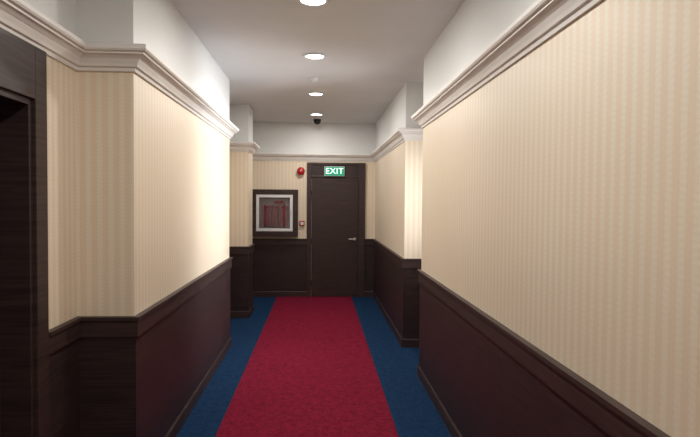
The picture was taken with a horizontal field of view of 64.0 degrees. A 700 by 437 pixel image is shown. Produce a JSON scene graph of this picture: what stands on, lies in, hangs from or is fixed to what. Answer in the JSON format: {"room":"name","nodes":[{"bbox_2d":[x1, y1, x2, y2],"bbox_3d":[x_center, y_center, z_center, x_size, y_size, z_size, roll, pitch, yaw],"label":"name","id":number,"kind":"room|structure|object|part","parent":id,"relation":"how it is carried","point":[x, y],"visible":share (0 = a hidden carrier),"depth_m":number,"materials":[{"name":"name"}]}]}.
{"room":"hotel corridor","nodes":[
{"label":"hotel corridor","id":0,"kind":"room"},
{"bbox_2d":[25,0,252,329],"bbox_3d":[-1.518,0.030,3.675,0.575,3.100,12.500,0,2,-3],"label":"wall","id":1,"kind":"structure","parent":0,"point":[146,197],"depth_m":3.18,"materials":[{"name":"paper"}]},
{"bbox_2d":[0,394,0,436],"bbox_3d":[-1.632,0.551,2.141,0.045,2.126,0.952,0,2,-3],"label":"leaf","id":2,"kind":"object","parent":1,"relation":"attached to","point":[0,394],"visible":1,"depth_m":2.62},
{"bbox_2d":[0,27,49,436],"bbox_3d":[-1.553,0.416,2.141,0.200,2.418,1.240,0,2,-3],"label":"door frame","id":3,"kind":"structure","parent":1,"relation":"attached to","point":[16,193],"depth_m":2.62,"materials":[{"name":"brown wood"}]},
{"bbox_2d":[49,245,306,436],"bbox_3d":[-1.149,0.992,6.396,1.145,0.822,7.165,0,2,-3],"label":"wainscoting","id":4,"kind":"structure","parent":1,"relation":"attached to","point":[139,387],"depth_m":3.61,"materials":[{"name":"brown wood"}]},
{"bbox_2d":[49,238,306,355],"bbox_3d":[-1.145,0.524,6.383,1.145,0.125,7.165,0,2,-3],"label":"trim","id":5,"kind":"structure","parent":1,"relation":"attached to","point":[64,334],"depth_m":3.22,"materials":[{"name":"brown wood"}]},
{"bbox_2d":[165,291,305,436],"bbox_3d":[-1.153,1.453,6.410,1.145,0.100,7.165,0,2,-3],"label":"baseboard","id":6,"kind":"structure","parent":1,"relation":"attached to","point":[174,430],"depth_m":5.61,"materials":[{"name":"brown wood"}]},
{"bbox_2d":[176,297,451,436],"bbox_3d":[0.029,1.639,3.808,3.700,0.100,12.900,0,2,-3],"label":"floor","id":7,"kind":"structure","parent":0,"point":[413,412],"depth_m":5.44,"materials":[{"name":"blue carpet"}]},
{"bbox_2d":[215,296,398,436],"bbox_3d":[-0.295,1.584,3.788,1.320,0.006,12.499,0,2,-3],"label":"carpet runner","id":8,"kind":"object","parent":7,"relation":"on","point":[310,371],"visible":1,"depth_m":5.31,"materials":[{"name":"red carpet"}]},
{"bbox_2d":[252,122,375,296],"bbox_3d":[-0.307,-0.150,10.098,3.700,3.100,0.200,0,2,-3],"label":"wall","id":9,"kind":"structure","parent":0,"point":[272,137],"depth_m":9.95,"materials":[{"name":"paint"}]},
{"bbox_2d":[252,189,297,236],"bbox_3d":[-1.327,-0.099,9.871,0.820,0.825,0.145,0,2,-3],"label":"cabinet","id":10,"kind":"object","parent":9,"relation":"attached to","point":[274,211],"visible":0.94,"depth_m":9.81,"materials":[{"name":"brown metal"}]},
{"bbox_3d":[-1.324,-0.097,9.819,0.536,0.541,0.004,0,2,-3],"label":"glass pane","id":11,"kind":"part","parent":10,"relation":"part of","materials":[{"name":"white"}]},
{"bbox_3d":[-1.324,-0.097,9.819,0.636,0.641,0.020,0,2,-3],"label":"door frame","id":12,"kind":"part","parent":10,"relation":"part of","materials":[{"name":"silver metal"}]},
{"bbox_2d":[297,167,304,174],"bbox_3d":[-0.868,-0.839,9.892,0.140,0.140,0.109,0,2,-3],"label":"bell","id":13,"kind":"object","parent":9,"relation":"attached to","point":[300,170],"visible":1,"depth_m":9.86,"materials":[{"name":"red metal"}]},
{"bbox_2d":[311,178,357,295],"bbox_3d":[-0.272,0.336,9.997,0.827,2.116,0.032,0,2,-3],"label":"leaf","id":14,"kind":"object","parent":9,"relation":"attached to","point":[334,257],"visible":1,"depth_m":9.98,"materials":[{"name":"brown wood"}]},
{"bbox_2d":[312,165,358,240],"bbox_3d":[-0.266,-0.279,9.950,0.835,1.342,0.092,0,2,-3],"label":"door","id":15,"kind":"structure","parent":9,"relation":"in","point":[317,170],"depth_m":9.96,"materials":[{"name":"wood"}]},
{"bbox_2d":[324,166,344,175],"bbox_3d":[-0.276,-0.835,9.918,0.355,0.170,0.063,0,2,-3],"label":"exit sign","id":16,"kind":"object","parent":15,"relation":"attached to","point":[328,170],"visible":1,"depth_m":9.89,"materials":[{"name":"green plastic"}]},
{"bbox_3d":[-0.263,-0.853,9.965,0.835,0.195,0.030,0,2,-3],"label":"transom panel","id":17,"kind":"part","parent":15,"relation":"part of","materials":[{"name":"brown wood"}]},
{"bbox_2d":[306,162,365,296],"bbox_3d":[-0.251,0.206,9.987,1.035,2.395,0.050,0,2,-3],"label":"frame","id":18,"kind":"object","parent":9,"relation":"attached to","point":[361,181],"visible":1,"depth_m":9.96,"materials":[{"name":"brown wood"}]},
{"bbox_2d":[171,0,464,123],"bbox_3d":[0.055,-1.560,3.714,3.700,0.100,12.900,0,2,-3],"label":"ceiling","id":19,"kind":"structure","parent":0,"point":[371,48],"depth_m":5.12,"materials":[{"name":"paint"}]},
{"bbox_2d":[298,0,328,5],"bbox_3d":[-0.255,-1.509,3.878,0.216,0.012,0.216,0,2,-3],"label":"recessed light","id":20,"kind":"object","parent":19,"relation":"in","point":[303,2],"visible":1,"depth_m":3.91,"materials":[{"name":"white plastic"}]},
{"bbox_2d":[301,0,324,4],"bbox_3d":[-0.255,-1.509,3.878,0.172,0.009,0.172,0,2,-3],"label":"diffuser","id":21,"kind":"object","parent":20,"relation":"attached to","point":[304,2],"depth_m":3.91,"materials":[{"name":"white plastic"}]},
{"bbox_2d":[309,77,317,81],"bbox_3d":[-0.411,-1.569,6.343,0.100,0.044,0.100,0,2,-3],"label":"smoke detector","id":22,"kind":"object","parent":19,"relation":"attached to","point":[312,79],"visible":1,"depth_m":6.31,"materials":[{"name":"white plastic"}]},
{"bbox_2d":[304,53,325,59],"bbox_3d":[-0.337,-1.553,5.366,0.216,0.012,0.216,0,2,-3],"label":"recessed light","id":23,"kind":"object","parent":19,"relation":"in","point":[315,56],"visible":1,"depth_m":5.36,"materials":[{"name":"white plastic"}]},
{"bbox_2d":[306,55,323,58],"bbox_3d":[-0.337,-1.554,5.366,0.172,0.009,0.172,0,2,-3],"label":"diffuser","id":24,"kind":"object","parent":23,"relation":"attached to","point":[307,56],"depth_m":5.37,"materials":[{"name":"white plastic"}]},
{"bbox_2d":[308,92,323,95],"bbox_3d":[-0.441,-1.609,7.242,0.216,0.012,0.216,0,2,-3],"label":"recessed light","id":25,"kind":"object","parent":19,"relation":"in","point":[310,93],"visible":1,"depth_m":7.22,"materials":[{"name":"white plastic"}]},
{"bbox_2d":[310,113,322,115],"bbox_3d":[-0.534,-1.660,8.939,0.216,0.012,0.216,0,2,-3],"label":"recessed light","id":26,"kind":"object","parent":19,"relation":"in","point":[313,114],"visible":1,"depth_m":8.92,"materials":[{"name":"white plastic"}]},
{"bbox_2d":[313,119,320,124],"bbox_3d":[-0.558,-1.643,9.539,0.136,0.087,0.136,0,2,-3],"label":"dome security camera","id":27,"kind":"object","parent":19,"relation":"attached to","point":[316,121],"visible":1,"depth_m":9.49,"materials":[{"name":"black plastic"}]},
{"bbox_2d":[375,0,699,436],"bbox_3d":[1.340,0.048,3.833,1.100,3.100,12.500,0,2,-3],"label":"wall","id":28,"kind":"structure","parent":0,"point":[559,198],"depth_m":2.15,"materials":[{"name":"paper"}]},
{"bbox_2d":[0,0,602,161],"bbox_3d":[0.069,-0.897,3.734,3.260,0.135,12.500,0,2,-3],"label":"trim","id":29,"kind":"structure","parent":28,"relation":"attached to","point":[543,19],"depth_m":3.09,"materials":[{"name":"paint"}]},
{"bbox_2d":[364,291,461,436],"bbox_3d":[1.139,1.546,3.866,1.080,0.100,12.500,0,2,-3],"label":"baseboard","id":30,"kind":"structure","parent":28,"relation":"attached to","point":[452,429],"depth_m":5.18,"materials":[{"name":"brown wood"}]},
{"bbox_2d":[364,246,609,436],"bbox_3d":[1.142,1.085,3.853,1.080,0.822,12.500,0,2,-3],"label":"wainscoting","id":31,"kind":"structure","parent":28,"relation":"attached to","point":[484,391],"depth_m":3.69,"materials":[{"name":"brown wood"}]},
{"bbox_2d":[365,239,670,436],"bbox_3d":[1.146,0.617,3.839,1.080,0.125,12.500,0,2,-3],"label":"trim","id":32,"kind":"structure","parent":28,"relation":"attached to","point":[612,417],"depth_m":2.38,"materials":[{"name":"brown wood"}]}
]}

